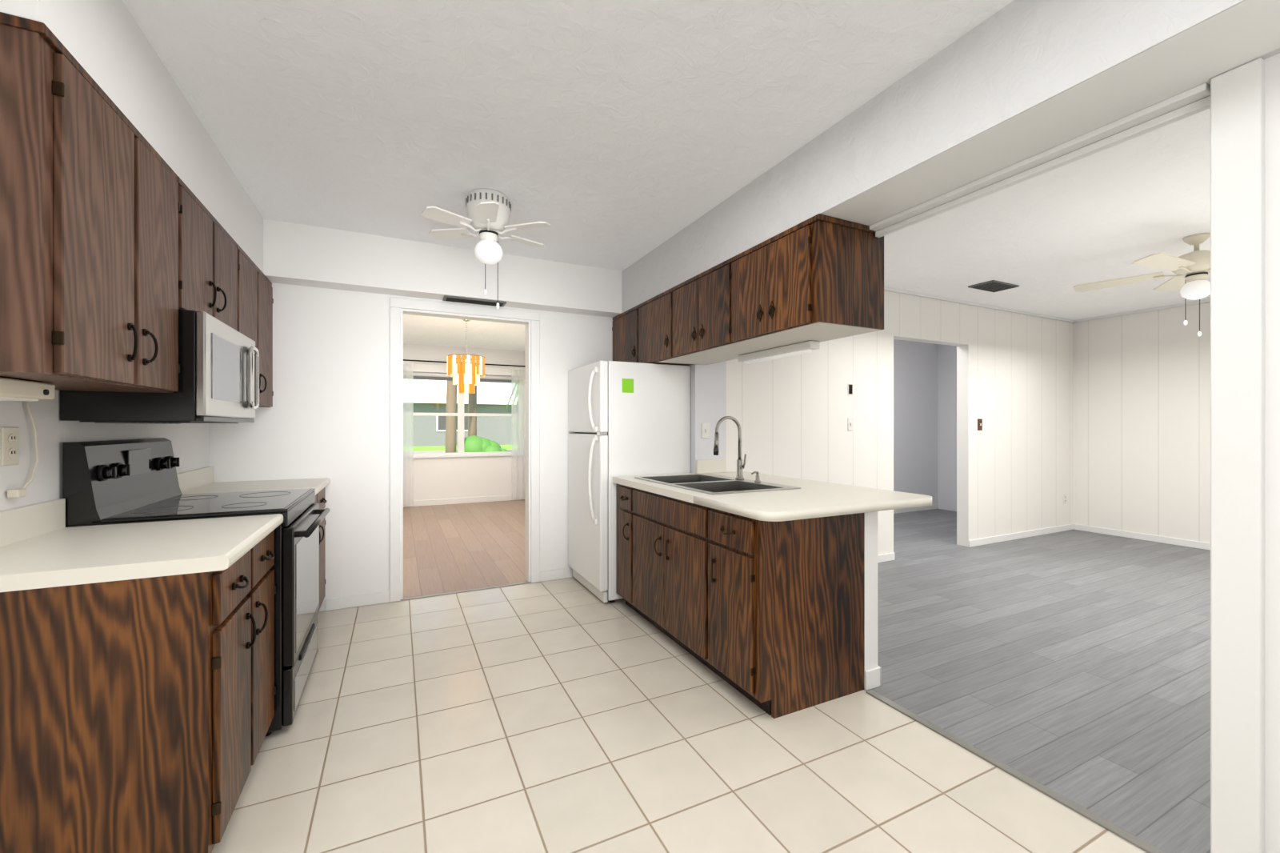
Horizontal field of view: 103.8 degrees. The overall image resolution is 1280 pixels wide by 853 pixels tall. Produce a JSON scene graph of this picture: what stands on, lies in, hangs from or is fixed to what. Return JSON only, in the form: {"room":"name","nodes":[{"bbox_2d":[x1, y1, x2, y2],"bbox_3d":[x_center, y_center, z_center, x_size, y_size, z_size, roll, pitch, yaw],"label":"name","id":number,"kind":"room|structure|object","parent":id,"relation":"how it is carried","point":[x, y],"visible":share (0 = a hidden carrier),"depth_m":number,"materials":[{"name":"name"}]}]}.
{"room":"kitchen","nodes":[
{"label":"kitchen","id":0,"kind":"room"},
{"bbox_2d":[0,389,209,511],"bbox_3d":[-1.579,-0.020,0.670,0.140,2.540,5.420,0,0,-26],"label":"wall","id":1,"kind":"structure","parent":0,"point":[190,444],"depth_m":1.72,"materials":[{"name":"white paint"}]},
{"bbox_2d":[0,427,19,465],"bbox_3d":[-1.907,0.060,1.522,0.010,0.115,0.070,0,0,-26],"label":"electrical outlet","id":2,"kind":"object","parent":1,"relation":"attached to","point":[10,446],"visible":1,"depth_m":1.51,"materials":[{"name":"beige plastic"}]},
{"bbox_2d":[7,400,39,497],"bbox_3d":[-1.916,0.059,1.564,0.029,0.311,0.124,0,0,-26],"label":"cord","id":3,"kind":"object","parent":2,"relation":"attached to","point":[17,492],"visible":0.83,"depth_m":1.58,"materials":[{"name":"beige plastic"}]},
{"bbox_2d":[0,12,179,392],"bbox_3d":[-1.682,-0.531,1.456,0.353,0.813,0.788,0,0,-26],"label":"upper cabinet","id":4,"kind":"object","parent":1,"relation":"attached to","point":[90,206],"visible":1,"depth_m":1.28,"materials":[{"name":"brown dark wood"}]},
{"bbox_2d":[0,376,54,401],"bbox_3d":[-1.677,-0.096,1.250,0.182,0.052,0.330,0,0,-26],"label":"under-cabinet light","id":5,"kind":"object","parent":4,"relation":"attached to","point":[14,390],"visible":1,"depth_m":1.32,"materials":[{"name":"beige plastic"}]},
{"bbox_2d":[177,176,238,331],"bbox_3d":[-2.020,-0.691,2.156,0.353,0.495,0.760,0,0,-26],"label":"upper cabinet","id":6,"kind":"object","parent":1,"relation":"attached to","point":[208,265],"visible":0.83,"depth_m":2.12,"materials":[{"name":"brown dark wood"}]},
{"bbox_2d":[60,308,259,423],"bbox_3d":[-1.987,-0.227,2.172,0.426,0.427,0.752,0,0,-26],"label":"over-the-range microwave","id":7,"kind":"object","parent":6,"relation":"attached to","point":[218,374],"visible":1,"depth_m":1.91,"materials":[{"name":"white metal"}]},
{"bbox_2d":[236,243,273,407],"bbox_3d":[-2.360,-0.531,2.858,0.353,0.813,0.794,0,0,-26],"label":"upper cabinet","id":8,"kind":"object","parent":1,"relation":"attached to","point":[255,300],"visible":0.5,"depth_m":2.94,"materials":[{"name":"brown dark wood"}]},
{"bbox_2d":[209,282,612,611],"bbox_3d":[-1.407,-0.020,3.829,3.200,2.540,0.120,0,0,-26],"label":"wall","id":9,"kind":"structure","parent":0,"point":[326,414],"depth_m":3.47,"materials":[{"name":"white paint"}]},
{"bbox_2d":[325,568,564,610],"bbox_3d":[-1.378,1.210,3.770,1.680,0.080,0.012,0,0,-26],"label":"baseboard","id":10,"kind":"structure","parent":9,"relation":"attached to","point":[354,601],"depth_m":3.51,"materials":[{"name":"white wood"}]},
{"bbox_2d":[389,296,539,601],"bbox_3d":[-1.326,0.165,3.869,1.080,2.170,0.152,0,0,-26],"label":"door frame","id":11,"kind":"structure","parent":9,"relation":"attached to","point":[397,311],"depth_m":3.77,"materials":[{"name":"white wood"}]},
{"bbox_2d":[403,343,524,507],"bbox_3d":[-3.321,-0.020,8.007,2.970,2.540,0.132,0,0,-26],"label":"wall","id":12,"kind":"structure","parent":0,"point":[445,481],"depth_m":8.14,"materials":[{"name":"white paint"}]},
{"bbox_2d":[413,372,511,458],"bbox_3d":[-2.916,-0.182,8.181,2.030,1.355,0.130,0,0,-26],"label":"dining window","id":13,"kind":"structure","parent":12,"relation":"in","point":[460,414],"depth_m":8.18,"materials":[{"name":"white"}]},
{"bbox_2d":[403,359,525,367],"bbox_3d":[-2.886,-1.020,8.095,2.594,0.044,0.111,0,0,-26],"label":"curtain rod","id":14,"kind":"object","parent":12,"relation":"attached to","point":[446,362],"depth_m":7.94,"materials":[{"name":"black metal"}]},
{"bbox_2d":[403,360,413,505],"bbox_3d":[-3.749,0.110,7.640,0.540,2.220,0.059,0,0,-26],"label":"sheer curtain","id":15,"kind":"object","parent":14,"relation":"hanging from","point":[408,433],"visible":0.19,"depth_m":7.72,"materials":[{"name":"white fabric"}]},
{"bbox_2d":[511,366,525,499],"bbox_3d":[-1.953,0.110,8.509,0.450,2.220,0.059,0,0,-26],"label":"sheer curtain","id":16,"kind":"object","parent":14,"relation":"hanging from","point":[518,432],"visible":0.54,"depth_m":8.47,"materials":[{"name":"white fabric"}]},
{"bbox_2d":[403,499,527,598],"bbox_3d":[-2.228,1.280,5.987,3.600,0.060,4.720,0,0,-26],"label":"floor","id":17,"kind":"structure","parent":0,"point":[447,548],"depth_m":5.21,"materials":[{"name":"brown wood"}]},
{"bbox_2d":[122,0,1210,351],"bbox_3d":[1.256,-1.340,4.662,8.720,0.100,10.140,0,0,-26],"label":"ceiling","id":18,"kind":"structure","parent":0,"point":[617,134],"depth_m":2.18,"materials":[{"name":"white paint"}]},
{"bbox_2d":[0,0,263,272],"bbox_3d":[-2.045,-1.115,2.152,0.310,0.350,2.345,0,0,-26],"label":"ceiling soffit","id":19,"kind":"structure","parent":18,"relation":"attached to","point":[107,45],"depth_m":1.68,"materials":[{"name":"white paint"}]},
{"bbox_2d":[263,218,621,317],"bbox_3d":[-1.283,-1.115,3.723,2.430,0.350,0.180,0,0,-26],"label":"ceiling soffit","id":20,"kind":"structure","parent":18,"relation":"attached to","point":[302,254],"depth_m":3.52,"materials":[{"name":"white paint"}]},
{"bbox_2d":[442,295,506,307],"bbox_3d":[-1.231,-0.932,3.742,0.440,0.016,0.130,0,0,-26],"label":"air vent","id":21,"kind":"object","parent":20,"relation":"attached to","point":[469,300],"visible":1,"depth_m":3.71,"materials":[{"name":"grey metal"}]},
{"bbox_2d":[447,319,484,398],"bbox_3d":[-2.076,-0.812,5.994,0.432,0.955,0.432,0,0,-26],"label":"dining chandelier","id":22,"kind":"object","parent":18,"relation":"hanging from","point":[466,374],"visible":1,"depth_m":5.87,"materials":[{"name":"orange glass"}]},
{"bbox_2d":[421,188,550,308],"bbox_3d":[-0.848,-0.977,2.811,0.699,0.626,0.721,0,0,-26],"label":"kitchen ceiling fan","id":23,"kind":"object","parent":18,"relation":"hanging from","point":[489,211],"visible":1,"depth_m":2.75,"materials":[{"name":"white plastic"}]},
{"bbox_2d":[621,0,1279,312],"bbox_3d":[1.114,-1.115,2.038,0.420,0.351,5.300,0,0,-26],"label":"beam","id":24,"kind":"structure","parent":18,"relation":"attached to","point":[1014,82],"depth_m":1.64,"materials":[{"name":"white paint"}]},
{"bbox_2d":[612,307,634,362],"bbox_3d":[0.067,-0.702,4.184,0.438,0.474,0.519,0,0,-26],"label":"upper cabinet","id":25,"kind":"object","parent":24,"relation":"attached to","point":[623,324],"depth_m":4.08,"materials":[{"name":"brown wood"}]},
{"bbox_2d":[634,288,708,365],"bbox_3d":[0.295,-0.702,3.711,0.438,0.474,0.530,0,0,-26],"label":"upper cabinet","id":26,"kind":"object","parent":24,"relation":"attached to","point":[651,316],"depth_m":3.63,"materials":[{"name":"brown wood"}]},
{"bbox_2d":[669,276,737,363],"bbox_3d":[0.482,-0.702,3.324,0.438,0.474,0.330,0,0,-26],"label":"upper cabinet","id":27,"kind":"object","parent":24,"relation":"attached to","point":[682,295],"depth_m":3.27,"materials":[{"name":"brown wood"}]},
{"bbox_2d":[695,260,771,357],"bbox_3d":[0.626,-0.702,3.027,0.438,0.474,0.330,0,0,-26],"label":"upper cabinet","id":28,"kind":"object","parent":24,"relation":"attached to","point":[711,284],"depth_m":2.97,"materials":[{"name":"brown wood"}]},
{"bbox_2d":[727,242,820,348],"bbox_3d":[0.763,-0.702,2.744,0.438,0.474,0.300,0,0,-26],"label":"upper cabinet","id":29,"kind":"object","parent":24,"relation":"attached to","point":[744,269],"depth_m":2.68,"materials":[{"name":"brown wood"}]},
{"bbox_2d":[737,340,819,363],"bbox_3d":[0.805,-0.431,2.988,0.070,0.059,0.640,0,0,-26],"label":"under-cabinet light","id":30,"kind":"object","parent":29,"relation":"attached to","point":[800,348],"visible":1,"depth_m":2.91,"materials":[{"name":"white plastic"}]},
{"bbox_2d":[762,213,883,341],"bbox_3d":[0.901,-0.702,2.459,0.438,0.474,0.333,0,0,-26],"label":"upper cabinet","id":31,"kind":"object","parent":24,"relation":"attached to","point":[819,278],"depth_m":2.33,"materials":[{"name":"brown wood"}]},
{"bbox_2d":[968,280,1019,291],"bbox_3d":[3.241,-1.282,4.599,0.400,0.016,0.220,0,0,-26],"label":"ceiling vent","id":32,"kind":"object","parent":18,"relation":"in","point":[993,286],"visible":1,"depth_m":4.57,"materials":[{"name":"grey metal"}]},
{"bbox_2d":[1073,232,1210,336],"bbox_3d":[3.738,-0.952,3.397,1.200,0.676,1.230,0,0,-26],"label":"room ceiling fan","id":33,"kind":"object","parent":18,"relation":"hanging from","point":[1191,270],"visible":0.9,"depth_m":3.37,"materials":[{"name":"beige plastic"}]},
{"bbox_2d":[211,576,1147,852],"bbox_3d":[-0.201,1.280,1.335,3.200,0.060,5.420,0,0,-26],"label":"floor","id":34,"kind":"structure","parent":0,"point":[571,714],"depth_m":1.88,"materials":[{"name":"beige tile"}]},
{"bbox_2d":[0,529,275,852],"bbox_3d":[-1.565,0.820,1.550,0.645,0.860,0.720,0,0,-26],"label":"base cabinet","id":35,"kind":"object","parent":34,"relation":"on","point":[137,715],"visible":0.96,"depth_m":1.28,"materials":[{"name":"brown wood"}]},
{"bbox_2d":[0,498,283,591],"bbox_3d":[-1.566,0.320,1.549,0.646,0.140,0.722,0,0,-26],"label":"countertop","id":36,"kind":"structure","parent":35,"relation":"on","point":[42,546],"depth_m":1.46,"materials":[{"name":"beige laminate"}]},
{"bbox_2d":[62,437,329,736],"bbox_3d":[-1.847,0.652,2.240,0.721,1.195,0.752,0,0,-26],"label":"electric range","id":37,"kind":"object","parent":34,"relation":"on","point":[118,482],"visible":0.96,"depth_m":2.04,"materials":[{"name":"black metal"}]},
{"bbox_2d":[313,487,326,612],"bbox_3d":[-2.228,0.820,2.921,0.645,0.860,0.794,0,0,-26],"label":"base cabinet","id":38,"kind":"object","parent":34,"relation":"on","point":[320,498],"visible":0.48,"depth_m":3.25,"materials":[{"name":"brown wood"}]},
{"bbox_2d":[176,466,330,495],"bbox_3d":[-2.229,0.320,2.921,0.646,0.140,0.794,0,0,-26],"label":"countertop","id":39,"kind":"structure","parent":38,"relation":"on","point":[199,481],"depth_m":2.93,"materials":[{"name":"beige laminate"}]},
{"bbox_2d":[616,483,628,605],"bbox_3d":[0.169,0.820,3.511,0.635,0.860,0.294,0,0,-26],"label":"base cabinet","id":40,"kind":"object","parent":34,"relation":"on","point":[622,491],"depth_m":3.38,"materials":[{"name":"brown wood"}]},
{"bbox_2d":[568,360,690,602],"bbox_3d":[-0.135,0.395,3.952,0.796,1.710,0.742,0,0,-26],"label":"refrigerator","id":41,"kind":"object","parent":34,"relation":"on","point":[626,418],"visible":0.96,"depth_m":3.63,"materials":[{"name":"white metal"}]},
{"bbox_2d":[628,486,702,662],"bbox_3d":[0.422,0.820,2.986,0.635,0.860,0.871,0,0,-26],"label":"base cabinet","id":42,"kind":"object","parent":34,"relation":"on","point":[666,533],"depth_m":2.81,"materials":[{"name":"brown wood"}]},
{"bbox_2d":[400,581,1165,852],"bbox_3d":[0.328,1.247,1.666,2.000,0.006,5.315,0,0,-26],"label":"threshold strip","id":43,"kind":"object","parent":34,"relation":"on","point":[1142,844],"depth_m":1.80,"materials":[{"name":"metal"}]},
{"bbox_2d":[702,505,863,718],"bbox_3d":[0.696,0.820,2.420,0.635,0.860,0.387,0,0,-26],"label":"base cabinet","id":44,"kind":"object","parent":34,"relation":"on","point":[767,617],"depth_m":2.24,"materials":[{"name":"brown wood"}]},
{"bbox_2d":[612,459,931,521],"bbox_3d":[0.649,0.320,2.999,1.080,0.140,1.635,0,0,-26],"label":"countertop","id":45,"kind":"structure","parent":44,"relation":"on","point":[810,498],"depth_m":2.48,"materials":[{"name":"beige laminate"}]},
{"bbox_2d":[634,473,801,494],"bbox_3d":[0.435,0.433,3.120,0.600,0.181,0.940,0,0,-26],"label":"double-bowl sink","id":46,"kind":"object","parent":45,"relation":"in","point":[711,484],"visible":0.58,"depth_m":3.14,"materials":[{"name":"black metal"}]},
{"bbox_2d":[713,416,760,482],"bbox_3d":[0.607,0.137,3.141,0.229,0.411,0.228,0,0,-26],"label":"gooseneck faucet","id":47,"kind":"object","parent":45,"relation":"on","point":[740,467],"visible":1,"depth_m":3.22,"materials":[{"name":"silver metal"}]},
{"bbox_2d":[726,290,1072,555],"bbox_3d":[2.993,-0.020,5.068,5.240,2.540,0.120,0,0,-26],"label":"wall","id":48,"kind":"structure","parent":0,"point":[791,414],"depth_m":5.11,"materials":[{"name":"white paint"}]},
{"bbox_2d":[848,383,852,395],"bbox_3d":[1.868,-0.330,4.453,0.060,0.100,0.007,0,0,-26],"label":"switch box","id":49,"kind":"object","parent":48,"relation":"attached to","point":[850,389],"visible":1,"depth_m":4.45,"materials":[{"name":"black plastic"}]},
{"bbox_2d":[848,417,852,430],"bbox_3d":[1.870,-0.020,4.449,0.060,0.110,0.016,0,0,-26],"label":"light switch panel","id":50,"kind":"object","parent":48,"relation":"attached to","point":[850,423],"visible":1,"depth_m":4.45,"materials":[{"name":"white plastic"}]},
{"bbox_2d":[877,286,1075,562],"bbox_3d":[2.969,-0.020,4.979,5.120,2.540,0.020,0,0,-26],"label":"trim","id":51,"kind":"structure","parent":48,"relation":"attached to","point":[1022,534],"depth_m":5.40,"materials":[{"name":"white wood"}]},
{"bbox_2d":[977,418,982,430],"bbox_3d":[3.580,-0.020,5.276,0.075,0.120,0.016,0,0,-26],"label":"light switch","id":52,"kind":"object","parent":48,"relation":"attached to","point":[979,424],"visible":1,"depth_m":5.27,"materials":[{"name":"brown plastic"}]},
{"bbox_2d":[1063,494,1066,503],"bbox_3d":[5.092,0.870,6.010,0.070,0.115,0.010,0,0,-26],"label":"outlet","id":53,"kind":"object","parent":48,"relation":"attached to","point":[1064,498],"visible":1,"depth_m":6.00,"materials":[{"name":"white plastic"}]},
{"bbox_2d":[893,339,938,513],"bbox_3d":[2.260,-0.020,6.584,5.240,2.540,0.112,0,0,-26],"label":"wall","id":54,"kind":"structure","parent":0,"point":[925,418],"depth_m":7.42,"materials":[{"name":"white paint"}]},
{"bbox_2d":[689,52,1279,852],"bbox_3d":[1.302,-0.020,2.195,0.305,2.540,5.420,0,0,-26],"label":"wall","id":55,"kind":"structure","parent":0,"point":[1245,458],"depth_m":1.30,"materials":[{"name":"white paint"}]},
{"bbox_2d":[701,422,709,438],"bbox_3d":[0.497,0.030,3.774,0.070,0.115,0.016,0,0,-26],"label":"light switch","id":56,"kind":"object","parent":55,"relation":"attached to","point":[705,430],"visible":1,"depth_m":3.77,"materials":[{"name":"white plastic"}]},
{"bbox_2d":[869,83,1210,237],"bbox_3d":[1.358,-0.917,1.884,0.115,0.044,1.090,0,0,-26],"label":"trim","id":57,"kind":"structure","parent":55,"relation":"attached to","point":[1184,105],"depth_m":1.69,"materials":[{"name":"white wood"}]},
{"bbox_2d":[864,508,1210,852],"bbox_3d":[3.506,1.280,3.683,5.520,0.060,6.420,0,0,-26],"label":"floor","id":58,"kind":"structure","parent":0,"point":[1074,666],"depth_m":2.69,"materials":[{"name":"grey wood"}]},
{"bbox_2d":[938,301,1210,543],"bbox_3d":[5.810,-0.020,5.119,0.123,2.540,5.600,0,0,-26],"label":"wall","id":59,"kind":"structure","parent":0,"point":[1141,422],"depth_m":5.57,"materials":[{"name":"white paint"}]},
{"bbox_2d":[1076,298,1210,550],"bbox_3d":[6.098,-0.020,4.364,0.020,2.540,3.750,0,0,-26],"label":"trim","id":60,"kind":"structure","parent":59,"relation":"attached to","point":[1200,545],"depth_m":5.50,"materials":[{"name":"white wood"}]},
{"label":"outside","id":61,"kind":"structure","parent":0,"visible":0},
{"bbox_2d":[413,444,511,453],"bbox_3d":[-17.131,1.440,35.437,80.000,0.120,61.280,0,0,-26],"label":"lawn","id":62,"kind":"structure","parent":61,"point":[424,449],"depth_m":30.80,"materials":[{"name":"green plant"}]},
{"bbox_2d":[445,380,456,452],"bbox_3d":[-5.230,-2.911,14.799,3.135,8.623,3.167,0,0,-26],"label":"palm tree","id":63,"kind":"object","parent":62,"relation":"on","point":[450,408],"depth_m":14.54,"materials":[{"name":"brown plant"}]},
{"bbox_2d":[413,379,511,446],"bbox_3d":[-18.759,-1.275,38.804,19.200,5.350,10.200,0,0,-26],"label":"house","id":64,"kind":"structure","parent":62,"relation":"on","point":[428,407],"depth_m":37.11,"materials":[{"name":"grey"}]},
{"bbox_2d":[468,385,476,436],"bbox_3d":[-5.898,-4.661,18.364,3.135,12.123,3.167,0,0,-26],"label":"palm tree","id":65,"kind":"object","parent":62,"relation":"on","point":[471,402],"depth_m":18.14,"materials":[{"name":"brown plant"}]},
{"bbox_2d":[456,435,507,451],"bbox_3d":[-4.982,0.859,16.099,1.643,1.154,1.136,0,0,-26],"label":"bush","id":66,"kind":"object","parent":62,"relation":"on","point":[475,445],"depth_m":15.73,"materials":[{"name":"green plant"}]}
]}

